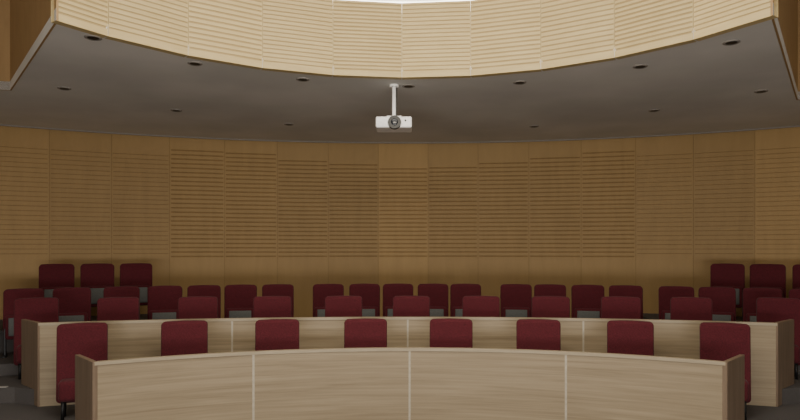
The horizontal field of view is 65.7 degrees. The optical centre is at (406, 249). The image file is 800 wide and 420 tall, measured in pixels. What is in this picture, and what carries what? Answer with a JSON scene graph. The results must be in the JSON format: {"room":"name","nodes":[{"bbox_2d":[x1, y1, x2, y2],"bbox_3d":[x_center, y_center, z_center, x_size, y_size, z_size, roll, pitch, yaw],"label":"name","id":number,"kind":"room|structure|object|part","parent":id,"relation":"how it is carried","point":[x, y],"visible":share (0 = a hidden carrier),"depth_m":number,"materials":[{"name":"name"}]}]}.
{"room":"lecture hall","nodes":[
{"label":"lecture hall","id":0,"kind":"room"},
{"bbox_2d":[0,0,10,90],"bbox_3d":[-7.377,-3.314,8.335,3.727,2.172,0.020,0,0,-10],"label":"wall","id":1,"kind":"structure","parent":0,"point":[4,4],"depth_m":8.64,"materials":[{"name":"brown wood"}]},
{"bbox_2d":[10,0,58,90],"bbox_3d":[-4.462,-3.314,7.337,0.020,2.172,3.398,0,0,-39],"label":"wall","id":2,"kind":"structure","parent":0,"point":[28,18],"depth_m":7.54,"materials":[{"name":"brown wood"}]},
{"bbox_2d":[0,314,146,352],"bbox_3d":[-6.771,1.415,10.287,5.982,0.350,1.792,0,0,-28],"label":"floor","id":3,"kind":"structure","parent":0,"point":[9,343],"depth_m":9.61,"materials":[{"name":"grey carpet"}]},
{"bbox_2d":[39,264,74,296],"bbox_3d":[-5.927,0.737,10.494,0.530,1.006,0.286,0,0,-29],"label":"seat","id":4,"kind":"object","parent":3,"relation":"on","point":[51,276],"visible":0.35,"depth_m":10.51,"materials":[{"name":"red fabric"}]},
{"bbox_3d":[-5.893,0.800,10.435,0.450,0.360,0.075,0,0,-29],"label":"seat","id":5,"kind":"part","parent":4,"relation":"part of","materials":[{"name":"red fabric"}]},
{"bbox_2d":[80,263,113,306],"bbox_3d":[-5.367,0.737,10.754,0.530,1.006,0.286,0,0,-27],"label":"seat","id":6,"kind":"object","parent":3,"relation":"on","point":[94,276],"visible":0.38,"depth_m":10.75,"materials":[{"name":"red fabric"}]},
{"bbox_3d":[-5.399,0.567,10.817,0.530,0.666,0.145,0,0,-27],"label":"backrest","id":7,"kind":"part","parent":6,"relation":"part of","materials":[{"name":"red fabric"}]},
{"bbox_3d":[-5.337,0.800,10.693,0.450,0.360,0.075,0,0,-27],"label":"seat","id":8,"kind":"part","parent":6,"relation":"part of","materials":[{"name":"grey fabric"}]},
{"bbox_2d":[120,263,151,305],"bbox_3d":[-4.787,0.737,10.964,0.530,1.006,0.286,0,0,-24],"label":"seat","id":9,"kind":"object","parent":3,"relation":"on","point":[139,275],"visible":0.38,"depth_m":10.97,"materials":[{"name":"red fabric"}]},
{"bbox_3d":[-4.816,0.567,11.029,0.530,0.666,0.145,0,0,-24],"label":"backrest","id":10,"kind":"part","parent":9,"relation":"part of","materials":[{"name":"red fabric"}]},
{"bbox_3d":[-4.760,0.800,10.901,0.450,0.360,0.075,0,0,-24],"label":"seat","id":11,"kind":"part","parent":9,"relation":"part of","materials":[{"name":"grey fabric"}]},
{"bbox_2d":[0,126,799,319],"bbox_3d":[-0.064,-0.225,11.390,18.433,4.250,3.248,0,0,0],"label":"wall","id":12,"kind":"structure","parent":0,"point":[650,213],"depth_m":12.36,"materials":[{"name":"brown wood"}]},
{"bbox_2d":[0,124,799,143],"bbox_3d":[-0.064,-2.219,11.425,17.530,0.021,2.890,0,0,0],"label":"trim","id":13,"kind":"structure","parent":12,"relation":"attached to","point":[0,124],"depth_m":12.28,"materials":[{"name":"brown wood"}]},
{"bbox_2d":[0,3,799,141],"bbox_3d":[-0.063,-2.290,9.391,18.294,0.120,7.017,0,0,0],"label":"ceiling","id":14,"kind":"structure","parent":0,"point":[707,85],"depth_m":9.19,"materials":[{"name":"paint"}]},
{"bbox_2d":[57,86,70,89],"bbox_3d":[-4.720,-2.223,8.540,0.172,0.014,0.172,0,0,0],"label":"recessed light","id":15,"kind":"object","parent":14,"relation":"in","point":[60,87],"visible":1,"depth_m":8.52,"materials":[{"name":"black plastic"}]},
{"bbox_2d":[84,34,101,40],"bbox_3d":[-3.290,-2.223,6.500,0.172,0.014,0.172,0,0,0],"label":"recessed light","id":16,"kind":"object","parent":14,"relation":"in","point":[88,36],"visible":1,"depth_m":6.47,"materials":[{"name":"black plastic"}]},
{"bbox_2d":[187,61,202,65],"bbox_3d":[-2.530,-2.223,7.400,0.172,0.014,0.172,0,0,0],"label":"recessed light","id":17,"kind":"object","parent":14,"relation":"in","point":[193,63],"visible":1,"depth_m":7.38,"materials":[{"name":"black plastic"}]},
{"bbox_2d":[296,77,308,81],"bbox_3d":[-1.360,-2.223,8.090,0.172,0.014,0.172,0,0,0],"label":"recessed light","id":18,"kind":"object","parent":14,"relation":"in","point":[302,79],"visible":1,"depth_m":8.07,"materials":[{"name":"black plastic"}]},
{"bbox_2d":[376,84,411,131],"bbox_3d":[-0.175,-1.913,8.356,0.480,0.635,0.408,0,0,0],"label":"ceiling projector","id":19,"kind":"object","parent":14,"relation":"hanging from","point":[394,123],"visible":1,"depth_m":8.20,"materials":[{"name":"white plastic"}]},
{"bbox_2d":[377,119,385,124],"bbox_3d":[-0.340,-1.690,8.197,0.120,0.085,0.009,0,0,0],"label":"vent grille","id":20,"kind":"object","parent":19,"relation":"attached to","point":[379,121],"depth_m":8.20,"materials":[{"name":"white plastic"}]},
{"bbox_3d":[-0.175,-2.215,8.380,0.130,0.030,0.130,0,0,0],"label":"ceiling plate","id":21,"kind":"part","parent":19,"relation":"part of","materials":[{"name":"white plastic"}]},
{"bbox_2d":[402,84,414,87],"bbox_3d":[0.020,-2.223,8.420,0.172,0.014,0.172,0,0,0],"label":"recessed light","id":22,"kind":"object","parent":14,"relation":"in","point":[404,85],"visible":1,"depth_m":8.40,"materials":[{"name":"black plastic"}]},
{"bbox_2d":[513,80,525,84],"bbox_3d":[1.500,-2.223,8.240,0.172,0.014,0.172,0,0,0],"label":"recessed light","id":23,"kind":"object","parent":14,"relation":"in","point":[520,82],"visible":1,"depth_m":8.21,"materials":[{"name":"black plastic"}]},
{"bbox_2d":[633,64,647,68],"bbox_3d":[2.830,-2.223,7.520,0.172,0.014,0.172,0,0,0],"label":"recessed light","id":24,"kind":"object","parent":14,"relation":"in","point":[639,66],"visible":1,"depth_m":7.50,"materials":[{"name":"black plastic"}]},
{"bbox_2d":[722,39,740,45],"bbox_3d":[3.480,-2.223,6.650,0.172,0.014,0.172,0,0,0],"label":"recessed light","id":25,"kind":"object","parent":14,"relation":"in","point":[734,41],"visible":1,"depth_m":6.63,"materials":[{"name":"black plastic"}]},
{"bbox_2d":[754,89,767,92],"bbox_3d":[4.970,-2.223,8.700,0.172,0.014,0.172,0,0,0],"label":"recessed light","id":26,"kind":"object","parent":14,"relation":"in","point":[764,90],"visible":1,"depth_m":8.68,"materials":[{"name":"black plastic"}]},
{"bbox_2d":[0,403,799,419],"bbox_3d":[-0.063,2.050,9.625,18.319,0.200,6.589,0,0,0],"label":"floor","id":27,"kind":"structure","parent":0,"point":[8,411],"depth_m":7.44,"materials":[{"name":"grey carpet"}]},
{"bbox_2d":[56,322,107,419],"bbox_3d":[-3.819,1.411,7.278,0.540,1.083,0.353,0,0,-22],"label":"upholstered chair","id":28,"kind":"object","parent":27,"relation":"on","point":[88,339],"visible":0.62,"depth_m":7.29,"materials":[{"name":"red fabric"}]},
{"bbox_3d":[-3.943,1.835,7.104,0.044,0.232,0.050,0,0,-22],"label":"leg","id":29,"kind":"part","parent":28,"relation":"part of","materials":[{"name":"metal"}]},
{"bbox_3d":[-3.798,1.620,7.226,0.460,0.240,0.240,0,0,-22],"label":"seat","id":30,"kind":"part","parent":28,"relation":"part of","materials":[{"name":"red fabric"}]},
{"bbox_2d":[161,320,207,355],"bbox_3d":[-2.703,1.411,7.511,0.540,1.083,0.353,0,0,-15],"label":"upholstered chair","id":31,"kind":"object","parent":27,"relation":"on","point":[182,337],"visible":0.29,"depth_m":7.58,"materials":[{"name":"red fabric"}]},
{"bbox_2d":[255,319,298,350],"bbox_3d":[-1.605,1.411,7.661,0.540,1.083,0.353,0,0,-10],"label":"upholstered chair","id":32,"kind":"object","parent":27,"relation":"on","point":[270,334],"visible":0.32,"depth_m":7.73,"materials":[{"name":"red fabric"}]},
{"bbox_2d":[344,318,386,347],"bbox_3d":[-0.519,1.411,7.733,0.540,1.083,0.353,0,0,-2],"label":"upholstered chair","id":33,"kind":"object","parent":27,"relation":"on","point":[359,332],"visible":0.41,"depth_m":7.80,"materials":[{"name":"red fabric"}]},
{"bbox_2d":[21,317,793,406],"bbox_3d":[0.010,1.427,8.241,10.095,1.046,1.078,0,0,0],"label":"curved desk","id":34,"kind":"object","parent":27,"relation":"on","point":[772,343],"visible":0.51,"depth_m":8.04,"materials":[{"name":"brown wood"}]},
{"bbox_3d":[-4.797,1.427,7.918,0.605,1.046,0.050,0,0,41],"label":"panel","id":35,"kind":"part","parent":34,"relation":"part of","materials":[{"name":"brown wood"}]},
{"bbox_3d":[-3.463,1.446,8.005,2.316,1.007,0.073,0,0,-13],"label":"panel","id":36,"kind":"part","parent":34,"relation":"part of","materials":[{"name":"brown wood"}]},
{"bbox_3d":[-1.158,1.446,8.350,2.325,1.007,0.073,0,0,-4],"label":"panel","id":37,"kind":"part","parent":34,"relation":"part of","materials":[{"name":"brown wood"}]},
{"bbox_3d":[0.010,0.925,8.077,9.229,0.035,0.747,0,0,0],"label":"rail","id":38,"kind":"part","parent":34,"relation":"part of","materials":[{"name":"brown wood"}]},
{"bbox_3d":[1.178,1.446,8.350,2.325,1.007,0.073,0,0,4],"label":"panel","id":39,"kind":"part","parent":34,"relation":"part of","materials":[{"name":"brown wood"}]},
{"bbox_3d":[3.483,1.446,8.005,2.316,1.007,0.073,0,0,13],"label":"panel","id":40,"kind":"part","parent":34,"relation":"part of","materials":[{"name":"brown wood"}]},
{"bbox_3d":[4.817,1.427,7.918,0.605,1.046,0.050,0,0,-41],"label":"panel","id":41,"kind":"part","parent":34,"relation":"part of","materials":[{"name":"brown wood"}]},
{"bbox_2d":[430,318,472,347],"bbox_3d":[0.547,1.411,7.732,0.540,1.083,0.353,0,0,5],"label":"upholstered chair","id":42,"kind":"object","parent":27,"relation":"on","point":[444,332],"visible":0.32,"depth_m":7.80,"materials":[{"name":"red fabric"}]},
{"bbox_2d":[516,319,560,350],"bbox_3d":[1.625,1.411,7.659,0.540,1.083,0.353,0,0,11],"label":"upholstered chair","id":43,"kind":"object","parent":27,"relation":"on","point":[533,334],"visible":0.33,"depth_m":7.73,"materials":[{"name":"red fabric"}]},
{"bbox_2d":[607,320,653,355],"bbox_3d":[2.713,1.411,7.510,0.540,1.083,0.353,0,0,15],"label":"upholstered chair","id":44,"kind":"object","parent":27,"relation":"on","point":[633,337],"visible":0.32,"depth_m":7.58,"materials":[{"name":"red fabric"}]},
{"bbox_2d":[700,322,750,419],"bbox_3d":[3.749,1.411,7.295,0.540,1.083,0.353,0,0,22],"label":"upholstered chair","id":45,"kind":"object","parent":27,"relation":"on","point":[719,341],"visible":0.52,"depth_m":7.35,"materials":[{"name":"red fabric"}]},
{"bbox_3d":[3.728,1.620,7.243,0.460,0.240,0.240,0,0,22],"label":"seat","id":46,"kind":"part","parent":45,"relation":"part of","materials":[{"name":"red fabric"}]},
{"bbox_2d":[0,375,799,404],"bbox_3d":[-0.063,1.850,10.260,18.319,0.200,5.320,0,0,0],"label":"floor","id":47,"kind":"structure","parent":0,"point":[16,392],"depth_m":7.89,"materials":[{"name":"grey carpet"}]},
{"bbox_2d":[13,297,58,378],"bbox_3d":[-5.137,1.211,8.589,0.540,1.083,0.353,0,0,-28],"label":"upholstered chair","id":48,"kind":"object","parent":47,"relation":"on","point":[40,309],"visible":0.57,"depth_m":8.62,"materials":[{"name":"red fabric"}]},
{"bbox_3d":[-5.110,1.420,8.539,0.460,0.240,0.240,0,0,-28],"label":"seat","id":49,"kind":"part","parent":48,"relation":"part of","materials":[{"name":"red fabric"}]},
{"bbox_3d":[-5.243,1.635,8.404,0.044,0.232,0.050,0,0,-28],"label":"leg","id":50,"kind":"part","parent":48,"relation":"part of","materials":[{"name":"metal"}]},
{"bbox_2d":[97,297,138,320],"bbox_3d":[-4.050,1.211,8.677,0.540,1.083,0.353,0,0,-20],"label":"upholstered chair","id":51,"kind":"object","parent":47,"relation":"on","point":[109,308],"visible":0.34,"depth_m":8.75,"materials":[{"name":"red fabric"}]},
{"bbox_2d":[178,296,217,318],"bbox_3d":[-2.972,1.211,8.804,0.540,1.083,0.353,0,0,-16],"label":"upholstered chair","id":52,"kind":"object","parent":47,"relation":"on","point":[195,307],"visible":0.3,"depth_m":8.87,"materials":[{"name":"red fabric"}]},
{"bbox_2d":[253,296,290,317],"bbox_3d":[-1.935,1.211,8.889,0.540,1.083,0.353,0,0,-9],"label":"upholstered chair","id":53,"kind":"object","parent":47,"relation":"on","point":[263,306],"visible":0.3,"depth_m":8.96,"materials":[{"name":"red fabric"}]},
{"bbox_2d":[325,296,361,316],"bbox_3d":[-0.918,1.211,8.937,0.540,1.083,0.353,0,0,-3],"label":"upholstered chair","id":54,"kind":"object","parent":47,"relation":"on","point":[335,306],"visible":0.3,"depth_m":9.01,"materials":[{"name":"red fabric"}]},
{"bbox_2d":[393,296,429,316],"bbox_3d":[0.059,1.211,8.951,0.540,1.083,0.353,0,0,3],"label":"upholstered chair","id":55,"kind":"object","parent":47,"relation":"on","point":[403,306],"visible":0.37,"depth_m":9.02,"materials":[{"name":"red fabric"}]},
{"bbox_2d":[462,296,499,316],"bbox_3d":[1.066,1.211,8.933,0.540,1.083,0.353,0,0,7],"label":"upholstered chair","id":56,"kind":"object","parent":47,"relation":"on","point":[472,306],"visible":0.35,"depth_m":9.00,"materials":[{"name":"red fabric"}]},
{"bbox_2d":[532,296,569,317],"bbox_3d":[2.066,1.211,8.880,0.540,1.083,0.353,0,0,9],"label":"upholstered chair","id":57,"kind":"object","parent":47,"relation":"on","point":[542,306],"visible":0.36,"depth_m":8.95,"materials":[{"name":"red fabric"}]},
{"bbox_2d":[601,296,640,318],"bbox_3d":[3.043,1.211,8.797,0.540,1.083,0.353,0,0,14],"label":"upholstered chair","id":58,"kind":"object","parent":47,"relation":"on","point":[613,307],"visible":0.33,"depth_m":8.87,"materials":[{"name":"red fabric"}]},
{"bbox_2d":[670,297,711,320],"bbox_3d":[3.991,1.211,8.685,0.540,1.083,0.353,0,0,19],"label":"upholstered chair","id":59,"kind":"object","parent":47,"relation":"on","point":[681,308],"visible":0.36,"depth_m":8.76,"materials":[{"name":"red fabric"}]},
{"bbox_2d":[756,297,799,378],"bbox_3d":[5.158,1.211,8.585,0.540,1.083,0.353,0,0,25],"label":"upholstered chair","id":60,"kind":"object","parent":47,"relation":"on","point":[768,309],"visible":0.59,"depth_m":8.63,"materials":[{"name":"red fabric"}]},
{"bbox_3d":[5.275,1.635,8.406,0.044,0.232,0.050,0,0,25],"label":"leg","id":61,"kind":"part","parent":60,"relation":"part of","materials":[{"name":"metal"}]},
{"bbox_3d":[5.135,1.420,8.534,0.460,0.240,0.240,0,0,25],"label":"seat","id":62,"kind":"part","parent":60,"relation":"part of","materials":[{"name":"red fabric"}]},
{"bbox_2d":[0,352,799,375],"bbox_3d":[-0.063,1.670,9.910,18.319,0.160,6.020,0,0,0],"label":"floor","id":63,"kind":"structure","parent":0,"point":[7,367],"depth_m":8.68,"materials":[{"name":"grey carpet"}]},
{"bbox_2d":[2,288,43,357],"bbox_3d":[-5.777,1.087,9.338,0.530,1.006,0.286,0,0,-26],"label":"seat","id":64,"kind":"object","parent":63,"relation":"on","point":[9,295],"visible":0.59,"depth_m":9.29,"materials":[{"name":"red fabric"}]},
{"bbox_3d":[-5.982,1.380,9.222,0.050,0.420,0.260,0,0,-26],"label":"pedestal leg","id":65,"kind":"part","parent":64,"relation":"part of","materials":[{"name":"metal"}]},
{"bbox_3d":[-5.747,1.150,9.277,0.450,0.360,0.075,0,0,-26],"label":"seat","id":66,"kind":"part","parent":64,"relation":"part of","materials":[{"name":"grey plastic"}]},
{"bbox_3d":[-5.809,0.917,9.402,0.530,0.666,0.145,0,0,-26],"label":"backrest","id":67,"kind":"part","parent":64,"relation":"part of","materials":[{"name":"red fabric"}]},
{"bbox_2d":[53,287,90,321],"bbox_3d":[-5.197,1.087,9.608,0.530,1.006,0.286,0,0,-24],"label":"seat","id":68,"kind":"object","parent":63,"relation":"on","point":[74,302],"visible":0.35,"depth_m":9.63,"materials":[{"name":"red fabric"}]},
{"bbox_3d":[-5.170,1.150,9.546,0.450,0.360,0.075,0,0,-24],"label":"seat","id":69,"kind":"part","parent":68,"relation":"part of","materials":[{"name":"red fabric"}]},
{"bbox_2d":[103,286,139,319],"bbox_3d":[-4.548,1.087,9.871,0.530,1.006,0.286,0,0,-20],"label":"seat","id":70,"kind":"object","parent":63,"relation":"on","point":[117,291],"visible":0.26,"depth_m":9.93,"materials":[{"name":"red fabric"}]},
{"bbox_2d":[147,285,181,319],"bbox_3d":[-3.938,1.087,10.082,0.530,1.006,0.286,0,0,-18],"label":"seat","id":71,"kind":"object","parent":63,"relation":"on","point":[162,300],"visible":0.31,"depth_m":10.09,"materials":[{"name":"red fabric"}]},
{"bbox_3d":[-3.917,1.150,10.017,0.450,0.360,0.075,0,0,-18],"label":"seat","id":72,"kind":"part","parent":71,"relation":"part of","materials":[{"name":"red fabric"}]},
{"bbox_2d":[187,285,220,317],"bbox_3d":[-3.358,1.087,10.252,0.530,1.006,0.286,0,0,-15],"label":"seat","id":73,"kind":"object","parent":63,"relation":"on","point":[193,290],"visible":0.27,"depth_m":10.31,"materials":[{"name":"red fabric"}]},
{"bbox_2d":[224,284,256,317],"bbox_3d":[-2.788,1.087,10.390,0.530,1.006,0.286,0,0,-12],"label":"seat","id":74,"kind":"object","parent":63,"relation":"on","point":[238,299],"visible":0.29,"depth_m":10.40,"materials":[{"name":"red fabric"}]},
{"bbox_3d":[-2.774,1.150,10.324,0.450,0.360,0.075,0,0,-12],"label":"seat","id":75,"kind":"part","parent":74,"relation":"part of","materials":[{"name":"red fabric"}]},
{"bbox_2d":[262,284,293,316],"bbox_3d":[-2.189,1.087,10.508,0.530,1.006,0.286,0,0,-10],"label":"seat","id":76,"kind":"object","parent":63,"relation":"on","point":[269,289],"visible":0.29,"depth_m":10.56,"materials":[{"name":"red fabric"}]},
{"bbox_2d":[313,284,343,316],"bbox_3d":[-1.349,1.087,10.623,0.530,1.006,0.286,0,0,-6],"label":"seat","id":77,"kind":"object","parent":63,"relation":"on","point":[320,291],"visible":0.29,"depth_m":10.65,"materials":[{"name":"red fabric"}]},
{"bbox_3d":[-1.342,1.150,10.555,0.450,0.360,0.075,0,0,-6],"label":"seat","id":78,"kind":"part","parent":77,"relation":"part of","materials":[{"name":"red fabric"}]},
{"bbox_2d":[349,284,379,316],"bbox_3d":[-0.730,1.087,10.673,0.530,1.006,0.286,0,0,-3],"label":"seat","id":79,"kind":"object","parent":63,"relation":"on","point":[370,293],"visible":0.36,"depth_m":10.71,"materials":[{"name":"red fabric"}]},
{"bbox_3d":[-0.726,1.150,10.605,0.450,0.360,0.075,0,0,-3],"label":"seat","id":80,"kind":"part","parent":79,"relation":"part of","materials":[{"name":"red fabric"}]},
{"bbox_2d":[383,283,412,316],"bbox_3d":[-0.155,1.087,10.692,0.530,1.006,0.286,0,0,-1],"label":"seat","id":81,"kind":"object","parent":63,"relation":"on","point":[390,291],"visible":0.3,"depth_m":10.73,"materials":[{"name":"red fabric"}]},
{"bbox_3d":[-0.154,1.150,10.624,0.450,0.360,0.075,0,0,-1],"label":"seat","id":82,"kind":"part","parent":81,"relation":"part of","materials":[{"name":"red fabric"}]},
{"bbox_2d":[418,284,447,316],"bbox_3d":[0.450,1.087,10.685,0.530,1.006,0.286,0,0,2],"label":"seat","id":83,"kind":"object","parent":63,"relation":"on","point":[437,293],"visible":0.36,"depth_m":10.72,"materials":[{"name":"red fabric"}]},
{"bbox_3d":[0.447,1.150,10.617,0.450,0.360,0.075,0,0,2],"label":"seat","id":84,"kind":"part","parent":83,"relation":"part of","materials":[{"name":"red fabric"}]},
{"bbox_2d":[450,284,480,316],"bbox_3d":[1.010,1.087,10.654,0.530,1.006,0.286,0,0,4],"label":"seat","id":85,"kind":"object","parent":63,"relation":"on","point":[457,291],"visible":0.33,"depth_m":10.69,"materials":[{"name":"red fabric"}]},
{"bbox_3d":[1.004,1.150,10.586,0.450,0.360,0.075,0,0,4],"label":"seat","id":86,"kind":"part","parent":85,"relation":"part of","materials":[{"name":"red fabric"}]},
{"bbox_2d":[500,284,531,316],"bbox_3d":[1.859,1.087,10.559,0.530,1.006,0.286,0,0,8],"label":"seat","id":87,"kind":"object","parent":63,"relation":"on","point":[515,299],"visible":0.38,"depth_m":10.58,"materials":[{"name":"red fabric"}]},
{"bbox_3d":[1.849,1.150,10.492,0.450,0.360,0.075,0,0,8],"label":"seat","id":88,"kind":"part","parent":87,"relation":"part of","materials":[{"name":"red fabric"}]},
{"bbox_2d":[534,284,565,296],"bbox_3d":[2.419,1.087,10.466,0.530,1.006,0.286,0,0,11],"label":"seat","id":89,"kind":"object","parent":63,"relation":"on","point":[539,289],"visible":0.27,"depth_m":10.51,"materials":[{"name":"red fabric"}]},
{"bbox_2d":[571,285,603,317],"bbox_3d":[3.018,1.087,10.338,0.530,1.006,0.286,0,0,13],"label":"seat","id":90,"kind":"object","parent":63,"relation":"on","point":[585,299],"visible":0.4,"depth_m":10.36,"materials":[{"name":"red fabric"}]},
{"bbox_3d":[3.003,1.150,10.271,0.450,0.360,0.075,0,0,13],"label":"seat","id":91,"kind":"part","parent":90,"relation":"part of","materials":[{"name":"red fabric"}]},
{"bbox_2d":[609,285,642,318],"bbox_3d":[3.598,1.087,10.185,0.530,1.006,0.286,0,0,16],"label":"seat","id":92,"kind":"object","parent":63,"relation":"on","point":[614,290],"visible":0.2,"depth_m":10.22,"materials":[{"name":"red fabric"}]},
{"bbox_2d":[659,286,693,319],"bbox_3d":[4.328,1.087,9.951,0.530,1.006,0.286,0,0,19],"label":"seat","id":93,"kind":"object","parent":63,"relation":"on","point":[666,293],"visible":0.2,"depth_m":10.02,"materials":[{"name":"red fabric"}]},
{"bbox_3d":[4.305,1.150,9.887,0.450,0.360,0.075,0,0,19],"label":"seat","id":94,"kind":"part","parent":93,"relation":"part of","materials":[{"name":"red fabric"}]},
{"bbox_2d":[698,287,735,320],"bbox_3d":[4.877,1.087,9.743,0.530,1.006,0.286,0,0,22],"label":"seat","id":95,"kind":"object","parent":63,"relation":"on","point":[723,299],"visible":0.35,"depth_m":9.74,"materials":[{"name":"red fabric"}]},
{"bbox_3d":[4.852,1.150,9.680,0.450,0.360,0.075,0,0,22],"label":"seat","id":96,"kind":"part","parent":95,"relation":"part of","materials":[{"name":"red fabric"}]},
{"bbox_2d":[743,288,781,321],"bbox_3d":[5.447,1.087,9.496,0.530,1.006,0.286,0,0,25],"label":"seat","id":97,"kind":"object","parent":63,"relation":"on","point":[750,295],"visible":0.31,"depth_m":9.57,"materials":[{"name":"red fabric"}]},
{"bbox_3d":[5.419,1.150,9.434,0.450,0.360,0.075,0,0,25],"label":"seat","id":98,"kind":"part","parent":97,"relation":"part of","materials":[{"name":"red fabric"}]},
{"bbox_2d":[789,289,799,299],"bbox_3d":[5.997,1.087,9.226,0.530,1.006,0.286,0,0,27],"label":"seat","id":99,"kind":"object","parent":63,"relation":"on","point":[793,293],"visible":0.22,"depth_m":9.36,"materials":[{"name":"red fabric"}]},
{"bbox_2d":[368,0,445,1],"bbox_3d":[0.049,-3.375,7.468,6.766,2.050,1.783,0,0,0],"label":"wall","id":100,"kind":"structure","parent":0,"point":[368,0],"depth_m":8.27,"materials":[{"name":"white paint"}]},
{"bbox_2d":[51,0,777,79],"bbox_3d":[0.035,-2.705,6.990,7.037,0.959,2.219,0,0,0],"label":"wall","id":101,"kind":"structure","parent":0,"point":[328,38],"depth_m":7.58,"materials":[{"name":"brown wood"}]},
{"bbox_2d":[351,0,470,2],"bbox_3d":[0.051,-3.205,7.436,6.415,0.090,1.666,0,0,0],"label":"trim","id":102,"kind":"structure","parent":101,"relation":"attached to","point":[351,0],"depth_m":8.10,"materials":[{"name":"white"}]},
{"bbox_2d":[643,313,741,321],"bbox_3d":[6.771,1.415,10.287,5.982,0.350,1.792,0,0,28],"label":"floor","id":103,"kind":"structure","parent":0,"point":[645,315],"depth_m":11.56,"materials":[{"name":"grey carpet"}]},
{"bbox_2d":[710,263,744,321],"bbox_3d":[5.517,0.737,10.674,0.530,1.006,0.286,0,0,27],"label":"seat","id":104,"kind":"object","parent":103,"relation":"on","point":[723,274],"visible":0.56,"depth_m":10.68,"materials":[{"name":"red fabric"}]},
{"bbox_3d":[5.486,0.800,10.613,0.450,0.360,0.075,0,0,27],"label":"seat","id":105,"kind":"part","parent":104,"relation":"part of","materials":[{"name":"red fabric"}]},
{"bbox_3d":[5.549,0.567,10.737,0.530,0.666,0.145,0,0,27],"label":"backrest","id":106,"kind":"part","parent":104,"relation":"part of","materials":[{"name":"red fabric"}]},
{"bbox_2d":[750,264,785,297],"bbox_3d":[6.057,0.737,10.414,0.530,1.006,0.286,0,0,30],"label":"seat","id":107,"kind":"object","parent":103,"relation":"on","point":[761,275],"visible":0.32,"depth_m":10.43,"materials":[{"name":"red fabric"}]},
{"bbox_3d":[6.022,0.800,10.355,0.450,0.360,0.075,0,0,30],"label":"seat","id":108,"kind":"part","parent":107,"relation":"part of","materials":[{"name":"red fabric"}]},
{"bbox_2d":[792,264,799,288],"bbox_3d":[6.616,0.737,10.144,0.530,1.006,0.286,0,0,33],"label":"seat","id":109,"kind":"object","parent":103,"relation":"on","point":[796,268],"visible":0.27,"depth_m":10.29,"materials":[{"name":"red fabric"}]},
{"bbox_2d":[770,0,797,99],"bbox_3d":[4.627,-3.314,7.546,0.020,2.172,4.056,0,0,35],"label":"wall","id":110,"kind":"structure","parent":0,"point":[787,9],"depth_m":7.83,"materials":[{"name":"brown wood"}]},
{"bbox_2d":[798,0,799,99],"bbox_3d":[7.444,-3.314,8.910,3.338,2.172,0.020,0,0,10],"label":"wall","id":111,"kind":"structure","parent":0,"point":[798,0],"depth_m":9.20,"materials":[{"name":"brown wood"}]},
{"bbox_3d":[-0.063,2.200,4.250,18.294,0.100,17.500,0,0,0],"label":"floor","id":112,"kind":"structure","parent":0,"visible":0},
{"bbox_2d":[75,347,744,419],"bbox_3d":[0.030,1.642,6.940,7.254,1.016,1.320,0,0,0],"label":"curved desk","id":113,"kind":"object","parent":112,"relation":"on","point":[377,383],"visible":1,"depth_m":6.94,"materials":[{"name":"brown wood"}]},
{"bbox_3d":[-3.374,1.642,6.516,0.050,1.016,0.607,0,0,-43],"label":"panel","id":114,"kind":"part","parent":113,"relation":"part of","materials":[{"name":"brown wood"}]},
{"bbox_3d":[-2.472,1.661,6.655,1.602,0.977,0.082,0,0,-24],"label":"panel","id":115,"kind":"part","parent":113,"relation":"part of","materials":[{"name":"brown wood"}]},
{"bbox_3d":[-0.852,1.661,7.120,1.761,0.977,0.093,0,0,-8],"label":"panel","id":116,"kind":"part","parent":113,"relation":"part of","materials":[{"name":"brown wood"}]},
{"bbox_3d":[0.030,1.155,6.766,6.492,0.035,0.969,0,0,0],"label":"rail","id":117,"kind":"part","parent":113,"relation":"part of","materials":[{"name":"brown wood"}]},
{"bbox_3d":[0.912,1.661,7.120,1.761,0.977,0.093,0,0,8],"label":"panel","id":118,"kind":"part","parent":113,"relation":"part of","materials":[{"name":"brown wood"}]},
{"bbox_3d":[2.532,1.661,6.655,1.602,0.977,0.082,0,0,24],"label":"panel","id":119,"kind":"part","parent":113,"relation":"part of","materials":[{"name":"brown wood"}]},
{"bbox_3d":[3.434,1.642,6.516,0.050,1.016,0.607,0,0,43],"label":"panel","id":120,"kind":"part","parent":113,"relation":"part of","materials":[{"name":"brown wood"}]}
]}

